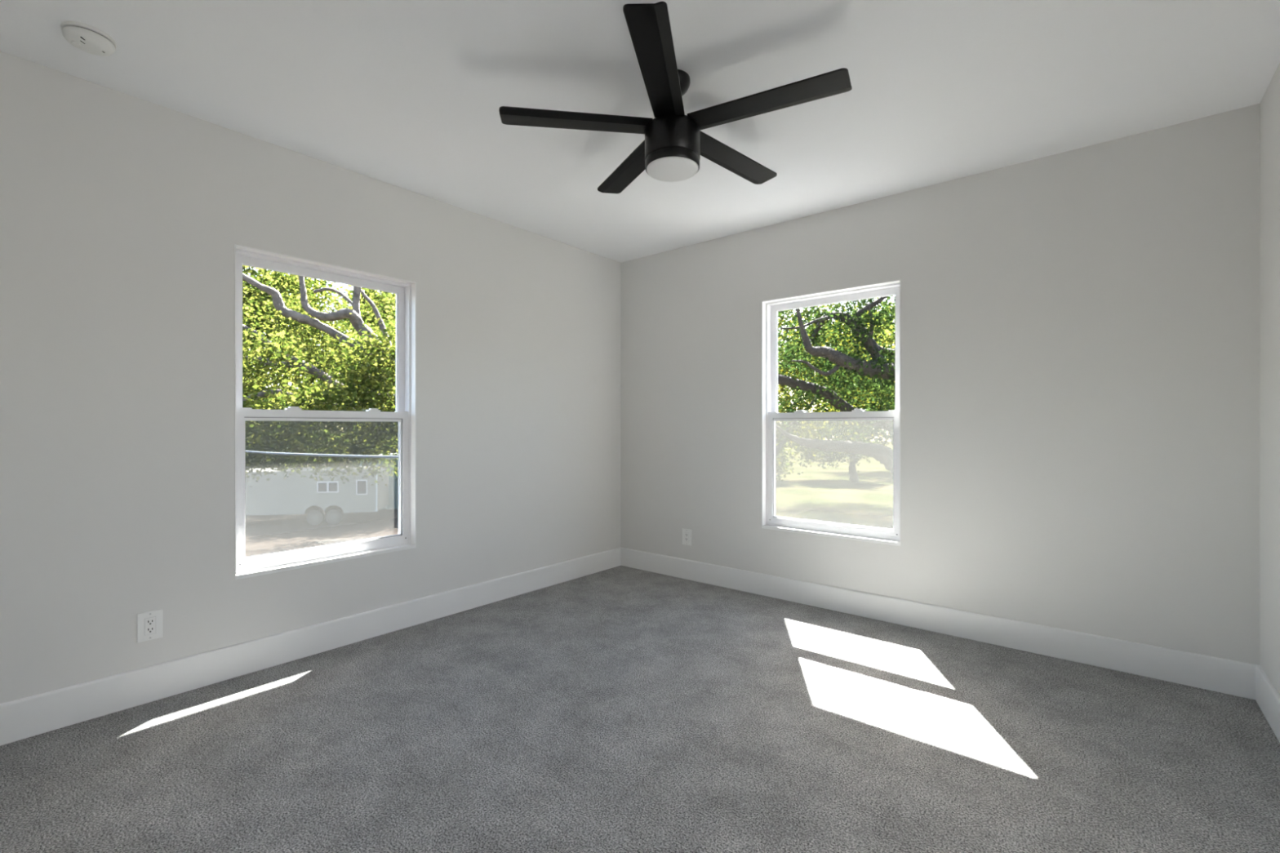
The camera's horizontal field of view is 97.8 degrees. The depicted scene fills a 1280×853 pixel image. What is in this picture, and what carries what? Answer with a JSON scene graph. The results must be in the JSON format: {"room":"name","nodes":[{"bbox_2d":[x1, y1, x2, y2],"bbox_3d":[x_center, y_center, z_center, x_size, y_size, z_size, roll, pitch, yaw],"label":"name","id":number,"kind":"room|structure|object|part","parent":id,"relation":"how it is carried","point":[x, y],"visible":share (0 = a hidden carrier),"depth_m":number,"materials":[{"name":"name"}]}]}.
{"room":"empty bedroom","nodes":[
{"label":"empty bedroom","id":0,"kind":"room"},
{"bbox_2d":[0,51,621,703],"bbox_3d":[-1.350,-0.050,3.188,0.170,2.540,3.890,0,0,40],"label":"wall","id":1,"kind":"structure","parent":0,"point":[122,215],"depth_m":2.39,"materials":[{"name":"white paint"}]},
{"bbox_2d":[137,608,163,643],"bbox_3d":[-1.993,0.812,2.270,0.008,0.115,0.079,0,0,40],"label":"wall outlet","id":2,"kind":"object","parent":1,"relation":"attached to","point":[149,624],"visible":1,"depth_m":2.27,"materials":[{"name":"white plastic"}]},
{"bbox_2d":[144,616,155,635],"bbox_3d":[-1.991,0.812,2.269,0.004,0.067,0.034,0,0,40],"label":"receptacle","id":3,"kind":"object","parent":2,"relation":"attached to","point":[149,621],"depth_m":2.27,"materials":[{"name":"white plastic"}]},
{"bbox_2d":[0,547,621,745],"bbox_3d":[-1.333,1.048,3.064,0.014,0.142,3.720,0,0,40],"label":"baseboard","id":4,"kind":"structure","parent":1,"relation":"attached to","point":[22,718],"depth_m":2.53,"materials":[{"name":"white paint"}]},
{"bbox_2d":[234,244,416,579],"bbox_3d":[-1.596,-0.063,2.872,0.153,1.500,0.857,0,0,40],"label":"window","id":5,"kind":"structure","parent":1,"relation":"in","point":[405,291],"depth_m":2.88,"materials":[{"name":"white paint"}]},
{"bbox_3d":[-1.628,-0.414,2.898,0.032,0.761,0.825,0,0,40],"label":"sash","id":6,"kind":"part","parent":5,"relation":"part of","materials":[{"name":"white plastic"}]},
{"bbox_3d":[-1.593,0.294,2.869,0.035,0.746,0.824,0,0,40],"label":"sash","id":7,"kind":"part","parent":5,"relation":"part of","materials":[{"name":"white plastic"}]},
{"bbox_3d":[-1.557,0.678,2.840,0.051,0.018,0.855,0,0,40],"label":"sill","id":8,"kind":"part","parent":5,"relation":"part of","materials":[{"name":"white paint"}]},
{"bbox_3d":[-1.646,0.297,2.913,0.008,0.728,0.825,0,0,40],"label":"screen frame","id":9,"kind":"part","parent":5,"relation":"part of","materials":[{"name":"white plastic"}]},
{"bbox_2d":[0,565,1279,852],"bbox_3d":[0.006,1.170,1.958,3.488,0.100,3.720,0,0,40],"label":"floor","id":10,"kind":"structure","parent":0,"point":[620,708],"depth_m":1.91,"materials":[{"name":"carpet"}]},
{"bbox_2d":[0,0,1279,262],"bbox_3d":[0.634,-1.350,1.439,5.458,0.060,4.060,0,0,40],"label":"ceiling","id":11,"kind":"structure","parent":0,"point":[409,95],"depth_m":2.14,"materials":[{"name":"white paint"}]},
{"bbox_2d":[60,21,116,56],"bbox_3d":[-1.860,-1.299,1.884,0.134,0.042,0.134,0,0,40],"label":"smoke detector","id":12,"kind":"object","parent":11,"relation":"attached to","point":[87,38],"visible":1,"depth_m":1.86,"materials":[{"name":"white plastic"}]},
{"bbox_2d":[498,1,852,193],"bbox_3d":[0.156,-1.140,2.141,1.238,0.360,1.222,0,0,40],"label":"ceiling fan","id":13,"kind":"object","parent":11,"relation":"hanging from","point":[673,144],"visible":1,"depth_m":2.03,"materials":[{"name":"black metal"}]},
{"bbox_3d":[-0.236,-1.134,2.080,0.555,0.017,0.121,0,0,-8],"label":"blade","id":14,"kind":"part","parent":13,"relation":"part of","materials":[{"name":"black"}]},
{"bbox_3d":[-0.034,-1.134,2.455,0.121,0.017,0.555,0,0,-26],"label":"blade","id":15,"kind":"part","parent":13,"relation":"part of","materials":[{"name":"black"}]},
{"bbox_3d":[0.059,-1.134,1.772,0.121,0.017,0.555,0,0,10],"label":"blade","id":16,"kind":"part","parent":13,"relation":"part of","materials":[{"name":"black"}]},
{"bbox_2d":[646,156,697,182],"bbox_3d":[0.123,-0.972,2.129,0.197,0.024,0.197,0,0,40],"label":"diffuser","id":17,"kind":"object","parent":13,"relation":"attached to","point":[668,169],"depth_m":2.09,"materials":[{"name":"white"}]},
{"bbox_3d":[0.385,-1.134,2.380,0.555,0.017,0.121,0,0,-44],"label":"blade","id":18,"kind":"part","parent":13,"relation":"part of","materials":[{"name":"black"}]},
{"bbox_3d":[0.443,-1.134,1.958,0.555,0.017,0.121,0,0,28],"label":"blade","id":19,"kind":"part","parent":13,"relation":"part of","materials":[{"name":"black"}]},
{"bbox_2d":[621,103,1259,665],"bbox_3d":[1.244,-0.050,3.458,3.488,2.540,0.170,0,0,40],"label":"wall","id":20,"kind":"structure","parent":0,"point":[1080,327],"depth_m":2.77,"materials":[{"name":"white paint"}]},
{"bbox_2d":[682,528,691,545],"bbox_3d":[0.343,0.812,4.087,0.079,0.115,0.008,0,0,40],"label":"wall outlet","id":21,"kind":"object","parent":20,"relation":"attached to","point":[686,533],"visible":1,"depth_m":4.08,"materials":[{"name":"white plastic"}]},
{"bbox_2d":[684,532,688,542],"bbox_3d":[0.342,0.812,4.085,0.034,0.067,0.004,0,0,40],"label":"receptacle","id":22,"kind":"object","parent":21,"relation":"attached to","point":[686,533],"depth_m":4.08,"materials":[{"name":"white plastic"}]},
{"bbox_2d":[761,279,900,546],"bbox_3d":[1.189,-0.076,3.489,0.864,1.508,0.153,0,0,40],"label":"window","id":23,"kind":"structure","parent":20,"relation":"in","point":[771,308],"depth_m":3.55,"materials":[{"name":"white paint"}]},
{"bbox_3d":[1.230,0.288,3.538,0.832,0.728,0.008,0,0,40],"label":"screen frame","id":24,"kind":"part","parent":23,"relation":"part of","materials":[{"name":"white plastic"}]},
{"bbox_3d":[1.157,0.669,3.450,0.862,0.018,0.051,0,0,40],"label":"sill","id":25,"kind":"part","parent":23,"relation":"part of","materials":[{"name":"white paint"}]},
{"bbox_3d":[1.186,0.285,3.485,0.831,0.746,0.035,0,0,40],"label":"sash","id":26,"kind":"part","parent":23,"relation":"part of","materials":[{"name":"white plastic"}]},
{"bbox_3d":[1.215,-0.427,3.520,0.832,0.769,0.032,0,0,40],"label":"sash","id":27,"kind":"part","parent":23,"relation":"part of","materials":[{"name":"white plastic"}]},
{"bbox_2d":[620,546,1257,699],"bbox_3d":[1.185,1.048,3.386,3.488,0.142,0.011,0,0,40],"label":"baseboard","id":28,"kind":"structure","parent":20,"relation":"attached to","point":[1229,677],"depth_m":2.87,"materials":[{"name":"white paint"}]},
{"bbox_2d":[1259,62,1279,694],"bbox_3d":[1.471,-0.050,0.859,0.170,2.540,3.890,0,0,40],"label":"wall","id":29,"kind":"structure","parent":0,"point":[1269,104],"depth_m":2.15,"materials":[{"name":"white paint"}]},
{"bbox_2d":[1255,665,1279,742],"bbox_3d":[1.989,1.048,1.631,0.014,0.142,1.700,0,0,40],"label":"baseboard","id":30,"kind":"structure","parent":29,"relation":"attached to","point":[1267,697],"depth_m":2.11,"materials":[{"name":"white paint"}]},
{"label":"outside","id":31,"kind":"structure","parent":0,"visible":0},
{"bbox_2d":[244,441,893,557],"bbox_3d":[0.829,4.320,68.527,200.000,0.001,220.000,0,0,40],"label":"ground","id":32,"kind":"structure","parent":31,"point":[822,495],"depth_m":27.74,"materials":[{"name":"green plant"}]},
{"bbox_2d":[242,265,351,468],"bbox_3d":[-23.210,-3.482,33.823,11.231,15.711,11.672,0,0,-38],"label":"tree","id":33,"kind":"object","parent":32,"relation":"on","point":[261,279],"visible":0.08,"depth_m":32.13,"materials":[{"name":"green leaves"},{"name":"pale grey bark"}]},
{"bbox_2d":[257,421,351,468],"bbox_3d":[-17.968,1.700,29.966,4.370,5.372,4.279,0,0,40],"label":"tree","id":34,"kind":"object","parent":32,"relation":"on","point":[308,462],"visible":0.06,"depth_m":29.26,"materials":[{"name":"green plant"}]},
{"bbox_2d":[244,465,388,524],"bbox_3d":[-15.072,3.110,25.218,6.470,2.420,2.286,0,0,-12],"label":"trailer","id":35,"kind":"object","parent":32,"relation":"on","point":[294,494],"visible":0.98,"depth_m":24.30,"materials":[{"name":"white metal"}]},
{"bbox_3d":[-13.836,2.660,24.318,0.340,0.380,0.016,0,0,-12],"label":"pane","id":36,"kind":"part","parent":35,"relation":"part of","materials":[{"name":"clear glass"}]},
{"bbox_3d":[-13.425,2.660,24.404,0.340,0.380,0.016,0,0,-12],"label":"pane","id":37,"kind":"part","parent":35,"relation":"part of","materials":[{"name":"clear glass"}]},
{"bbox_3d":[-12.289,2.700,24.642,0.360,0.560,0.016,0,0,-12],"label":"pane","id":38,"kind":"part","parent":35,"relation":"part of","materials":[{"name":"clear glass"}]},
{"bbox_3d":[-11.704,2.910,24.799,0.050,1.780,0.050,0,0,-12],"label":"corner trim","id":39,"kind":"part","parent":35,"relation":"part of","materials":[{"name":"silver metal"}]},
{"bbox_2d":[242,268,398,487],"bbox_3d":[-7.310,-0.240,14.400,8.606,9.355,7.046,0,0,26],"label":"shade tree","id":40,"kind":"object","parent":32,"relation":"on","point":[377,362],"visible":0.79,"depth_m":12.48,"materials":[{"name":"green plant"}]},
{"bbox_2d":[310,333,398,454],"bbox_3d":[-13.136,-0.569,30.543,9.881,9.884,9.445,0,0,34],"label":"tree","id":41,"kind":"object","parent":32,"relation":"on","point":[379,334],"visible":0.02,"depth_m":29.07,"materials":[{"name":"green plant"}]},
{"bbox_2d":[313,299,395,410],"bbox_3d":[-9.375,-0.690,23.395,8.068,10.149,7.421,0,0,9],"label":"tree","id":42,"kind":"object","parent":32,"relation":"on","point":[392,304],"visible":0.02,"depth_m":22.83,"materials":[{"name":"green leaves"},{"name":"pale grey bark"}]},
{"bbox_2d":[327,282,398,462],"bbox_3d":[-17.753,-3.349,39.976,9.717,15.557,11.511,0,0,-30],"label":"tree","id":43,"kind":"object","parent":32,"relation":"on","point":[370,291],"visible":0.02,"depth_m":37.51,"materials":[{"name":"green plant"}]},
{"bbox_2d":[351,453,398,509],"bbox_3d":[-11.670,2.960,30.927,6.900,2.720,4.547,0,0,0],"label":"shed","id":44,"kind":"object","parent":32,"relation":"on","point":[393,484],"visible":0.1,"depth_m":29.00,"materials":[{"name":"grey"}]},
{"bbox_2d":[775,425,803,481],"bbox_3d":[8.254,1.811,44.711,8.799,6.729,8.125,0,0,-7],"label":"tree","id":45,"kind":"object","parent":32,"relation":"on","point":[782,459],"visible":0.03,"depth_m":43.24,"materials":[{"name":"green plant"}]},
{"bbox_2d":[787,408,879,482],"bbox_3d":[15.113,1.260,44.358,7.987,6.331,6.659,0,0,26],"label":"tree","id":46,"kind":"object","parent":32,"relation":"on","point":[854,458],"visible":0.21,"depth_m":42.96,"materials":[{"name":"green plant"}]},
{"bbox_2d":[775,303,894,464],"bbox_3d":[5.696,-0.778,22.204,7.201,10.305,8.578,0,0,-31],"label":"tree","id":47,"kind":"object","parent":32,"relation":"on","point":[779,435],"visible":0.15,"depth_m":20.89,"materials":[{"name":"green plant"}]},
{"bbox_2d":[775,295,895,474],"bbox_3d":[5.273,-0.171,12.503,6.881,9.001,6.770,0,0,17],"label":"oak tree","id":48,"kind":"object","parent":32,"relation":"on","point":[877,369],"visible":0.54,"depth_m":11.32,"materials":[{"name":"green plant"}]},
{"bbox_2d":[777,305,893,440],"bbox_3d":[11.992,-1.643,32.942,10.175,12.061,7.908,0,0,40],"label":"tree","id":49,"kind":"object","parent":32,"relation":"on","point":[789,392],"visible":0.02,"depth_m":32.52,"materials":[{"name":"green plant"}]},
{"bbox_2d":[811,298,895,448],"bbox_3d":[12.340,-0.923,26.211,8.619,10.599,8.382,0,0,-6],"label":"tree","id":50,"kind":"object","parent":32,"relation":"on","point":[885,339],"visible":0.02,"depth_m":25.54,"materials":[{"name":"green plant"}]},
{"bbox_2d":[813,297,895,445],"bbox_3d":[24.951,-4.797,54.962,18.843,18.433,13.650,0,0,40],"label":"tree","id":51,"kind":"object","parent":32,"relation":"on","point":[890,303],"visible":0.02,"depth_m":54.21,"materials":[{"name":"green plant"}]},
{"bbox_3d":[-10.370,1.520,11.198,0.258,5.600,0.258,0,0,40],"label":"utility pole","id":52,"kind":"object","parent":32,"relation":"on","visible":0},
{"bbox_2d":[244,450,398,458],"bbox_3d":[-5.243,0.251,7.897,11.920,0.293,0.039,0,0,33],"label":"cable","id":53,"kind":"object","parent":52,"relation":"attached to","point":[247,451],"visible":0.38,"depth_m":7.08,"materials":[{"name":"grey plastic"}]}
]}

